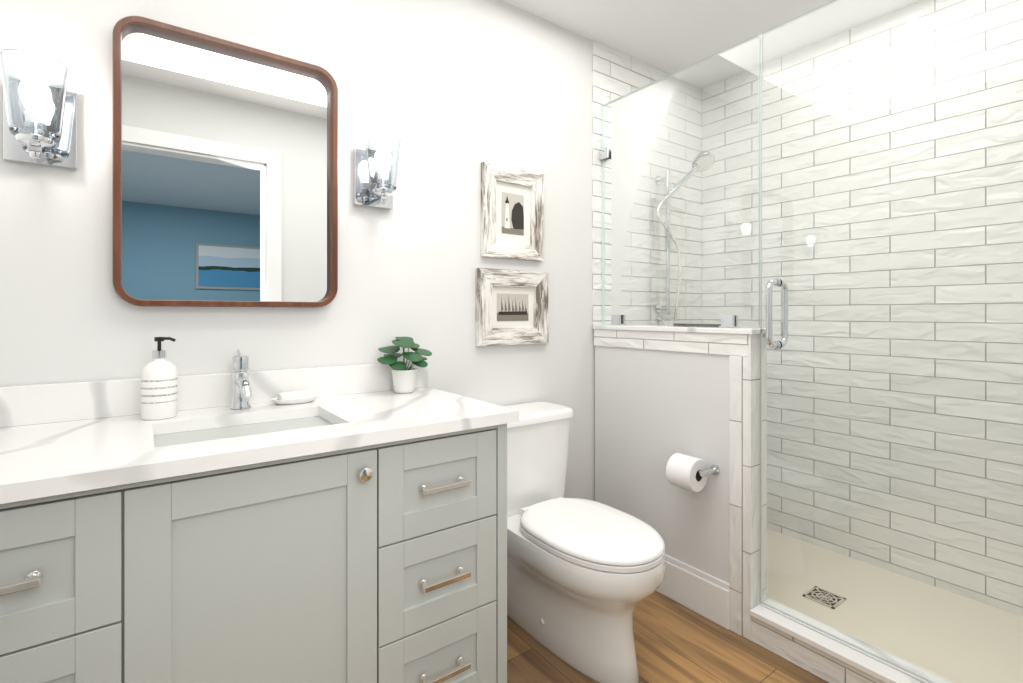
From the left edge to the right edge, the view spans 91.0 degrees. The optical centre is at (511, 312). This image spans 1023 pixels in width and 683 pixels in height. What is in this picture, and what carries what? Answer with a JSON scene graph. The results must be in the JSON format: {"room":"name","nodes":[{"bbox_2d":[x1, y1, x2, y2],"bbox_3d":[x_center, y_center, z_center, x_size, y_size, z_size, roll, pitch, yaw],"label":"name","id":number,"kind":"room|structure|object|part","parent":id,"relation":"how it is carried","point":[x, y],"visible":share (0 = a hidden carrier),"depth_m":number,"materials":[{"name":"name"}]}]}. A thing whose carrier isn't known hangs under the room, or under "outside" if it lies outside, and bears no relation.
{"room":"bathroom","nodes":[
{"label":"bathroom","id":0,"kind":"room"},
{"bbox_2d":[0,0,594,500],"bbox_3d":[-0.164,-0.070,2.030,3.228,2.420,0.100,0,0,-36],"label":"wall","id":1,"kind":"structure","parent":0,"point":[452,94],"depth_m":1.75,"materials":[{"name":"white paint"}]},
{"bbox_2d":[0,49,77,169],"bbox_3d":[-1.112,-0.469,1.178,0.132,0.223,0.156,0,0,-36],"label":"sconce","id":2,"kind":"object","parent":1,"relation":"attached to","point":[40,114],"visible":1,"depth_m":1.15,"materials":[{"name":"clear glass"}]},
{"bbox_2d":[113,16,337,306],"bbox_3d":[-0.802,-0.399,1.470,0.570,0.762,0.048,0,0,-36],"label":"mirror","id":3,"kind":"object","parent":1,"relation":"attached to","point":[225,175],"depth_m":1.45,"materials":[{"name":"brown"}]},
{"bbox_3d":[-0.802,-0.399,1.470,0.570,0.762,0.048,0,0,-36],"label":"mirror frame","id":4,"kind":"part","parent":3,"relation":"part of","materials":[{"name":"brown wood"}]},
{"bbox_2d":[353,131,400,209],"bbox_3d":[-0.434,-0.469,1.672,0.132,0.223,0.156,0,0,-36],"label":"sconce","id":5,"kind":"object","parent":1,"relation":"attached to","point":[375,170],"visible":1,"depth_m":1.63,"materials":[{"name":"clear glass"}]},
{"bbox_2d":[476,268,548,345],"bbox_3d":[0.009,-0.024,2.079,0.357,0.307,0.022,0,0,-36],"label":"picture frame","id":6,"kind":"object","parent":1,"relation":"attached to","point":[512,307],"visible":0.96,"depth_m":2.07,"materials":[{"name":"white wood"}]},
{"bbox_2d":[481,162,543,260],"bbox_3d":[0.009,-0.410,2.079,0.308,0.373,0.022,0,0,-36],"label":"picture frame","id":7,"kind":"object","parent":1,"relation":"attached to","point":[512,212],"visible":0.88,"depth_m":2.07,"materials":[{"name":"white wood"}]},
{"bbox_2d":[592,40,701,325],"bbox_3d":[0.733,-0.070,2.616,0.868,2.420,0.010,0,0,-36],"label":"tile","id":8,"kind":"structure","parent":1,"relation":"attached to","point":[616,74],"depth_m":2.62,"materials":[{"name":"white tile"}]},
{"bbox_2d":[655,151,714,325],"bbox_3d":[0.890,-0.344,2.584,0.295,0.940,0.104,0,0,11],"label":"shower head","id":9,"kind":"object","parent":8,"relation":"attached to","point":[695,169],"depth_m":2.57,"materials":[{"name":"silver metal"}]},
{"bbox_2d":[507,591,827,682],"bbox_3d":[0.387,1.170,1.275,3.228,0.060,1.970,0,0,-36],"label":"floor","id":10,"kind":"structure","parent":0,"point":[675,642],"depth_m":1.67,"materials":[{"name":"brown wood"}]},
{"bbox_2d":[0,389,518,682],"bbox_3d":[-0.656,0.720,1.247,1.220,0.840,0.580,0,0,-36],"label":"bathroom vanity","id":11,"kind":"object","parent":10,"relation":"on","point":[348,524],"depth_m":1.06,"materials":[{"name":"grey paint"}]},
{"bbox_2d":[141,337,176,419],"bbox_3d":[-0.911,0.165,1.300,0.078,0.208,0.078,0,0,-36],"label":"soap bottle","id":12,"kind":"object","parent":11,"relation":"on","point":[159,387],"visible":1,"depth_m":1.27,"materials":[{"name":"white ceramic"}]},
{"bbox_2d":[132,405,367,460],"bbox_3d":[-0.639,0.367,1.235,0.453,0.160,0.335,0,0,-36],"label":"sink","id":13,"kind":"object","parent":11,"relation":"in","point":[181,438],"depth_m":1.22,"materials":[{"name":"white ceramic"}]},
{"bbox_2d":[271,391,317,404],"bbox_3d":[-0.653,0.254,1.515,0.132,0.030,0.086,0,0,-36],"label":"soap dish","id":14,"kind":"object","parent":11,"relation":"on","point":[295,397],"visible":0.94,"depth_m":1.49,"materials":[{"name":"white ceramic"}]},
{"bbox_2d":[377,337,431,392],"bbox_3d":[-0.362,0.175,1.707,0.194,0.187,0.157,0,0,-36],"label":"potted plant","id":15,"kind":"object","parent":11,"relation":"on","point":[403,377],"visible":1,"depth_m":1.68,"materials":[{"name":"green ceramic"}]},
{"bbox_2d":[503,402,665,682],"bbox_3d":[0.194,0.760,1.760,0.414,0.760,0.734,0,0,-36],"label":"toilet","id":16,"kind":"object","parent":10,"relation":"on","point":[585,577],"visible":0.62,"depth_m":1.63,"materials":[{"name":"white ceramic"}]},
{"bbox_2d":[594,329,766,640],"bbox_3d":[0.653,0.608,2.084,0.110,1.065,0.756,0,0,-36],"label":"wall","id":17,"kind":"structure","parent":10,"relation":"on","point":[661,398],"depth_m":1.94,"materials":[{"name":"white paint"}]},
{"bbox_2d":[593,325,764,334],"bbox_3d":[0.655,0.065,2.080,0.126,0.020,0.764,0,0,-36],"label":"wall cap","id":18,"kind":"object","parent":17,"relation":"on","point":[745,331],"visible":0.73,"depth_m":1.95,"materials":[{"name":"white stone"}]},
{"bbox_2d":[599,34,759,327],"bbox_3d":[0.653,-0.465,2.083,0.060,1.040,0.758,0,0,-36],"label":"panel","id":19,"kind":"object","parent":18,"relation":"on","point":[633,122],"visible":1,"depth_m":2.21,"materials":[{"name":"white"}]},
{"bbox_2d":[673,323,720,326],"bbox_3d":[0.743,0.049,2.010,0.035,0.011,0.200,0,0,-36],"label":"squeegee","id":20,"kind":"object","parent":18,"relation":"on","point":[700,325],"visible":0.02,"depth_m":1.99,"materials":[{"name":"grey"}]},
{"bbox_2d":[656,554,729,629],"bbox_3d":[0.594,1.059,2.071,0.015,0.162,0.648,0,0,-36],"label":"baseboard","id":21,"kind":"structure","parent":17,"relation":"attached to","point":[704,594],"depth_m":1.89,"materials":[{"name":"white paint"}]},
{"bbox_2d":[696,465,719,476],"bbox_3d":[0.684,0.580,1.887,0.086,0.036,0.161,0,0,-36],"label":"toilet paper holder","id":22,"kind":"object","parent":17,"relation":"attached to","point":[714,469],"visible":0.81,"depth_m":1.83,"materials":[{"name":"silver metal"}]},
{"bbox_2d":[666,453,707,491],"bbox_3d":[0.653,0.592,1.871,0.120,0.120,0.102,0,0,-36],"label":"roll","id":23,"kind":"object","parent":22,"relation":"on","point":[682,470],"visible":0.96,"depth_m":1.84,"materials":[{"name":"white paper"}]},
{"bbox_2d":[751,616,883,682],"bbox_3d":[1.163,1.094,1.385,0.108,0.092,0.974,0,0,-36],"label":"wall","id":24,"kind":"structure","parent":10,"relation":"on","point":[814,661],"depth_m":1.60,"materials":[{"name":"white tile"}]},
{"bbox_2d":[750,598,952,682],"bbox_3d":[1.162,1.038,1.385,0.126,0.020,0.974,0,0,-36],"label":"wall cap","id":25,"kind":"object","parent":24,"relation":"on","point":[870,666],"visible":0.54,"depth_m":1.55,"materials":[{"name":"white stone"}]},
{"bbox_2d":[767,529,1022,682],"bbox_3d":[1.290,1.118,1.946,0.758,0.045,1.730,0,0,-36],"label":"pan","id":26,"kind":"object","parent":10,"relation":"on","point":[885,602],"depth_m":1.84,"materials":[{"name":"white"}]},
{"bbox_3d":[1.208,1.097,1.942,0.110,0.004,0.110,0,0,-36],"label":"shower drain grate","id":27,"kind":"part","parent":26,"relation":"part of","materials":[{"name":"silver metal"}]},
{"bbox_2d":[502,0,920,88],"bbox_3d":[0.387,-1.320,1.275,3.228,0.080,1.970,0,0,-36],"label":"ceiling","id":28,"kind":"structure","parent":0,"point":[669,36],"depth_m":2.23,"materials":[{"name":"white paint"}]},
{"bbox_3d":[1.680,-0.070,2.156,0.100,2.420,1.870,0,0,-36],"label":"wall","id":29,"kind":"structure","parent":0,"visible":0},
{"bbox_2d":[702,0,1022,616],"bbox_3d":[1.601,-0.070,2.172,0.010,2.420,1.750,0,0,-36],"label":"tile","id":30,"kind":"structure","parent":29,"relation":"attached to","point":[901,228],"depth_m":2.14,"materials":[{"name":"white tile"}]},
{"bbox_3d":[1.384,0.021,1.080,0.010,2.011,0.219,0,0,-36],"label":"panel","id":31,"kind":"object","parent":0,"visible":0},
{"bbox_2d":[760,0,1022,682],"bbox_3d":[1.101,0.021,1.469,0.131,2.011,0.750,0,0,-36],"label":"shower glass door","id":32,"kind":"structure","parent":31,"relation":"attached to","point":[768,318],"depth_m":1.49,"materials":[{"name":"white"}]}
]}

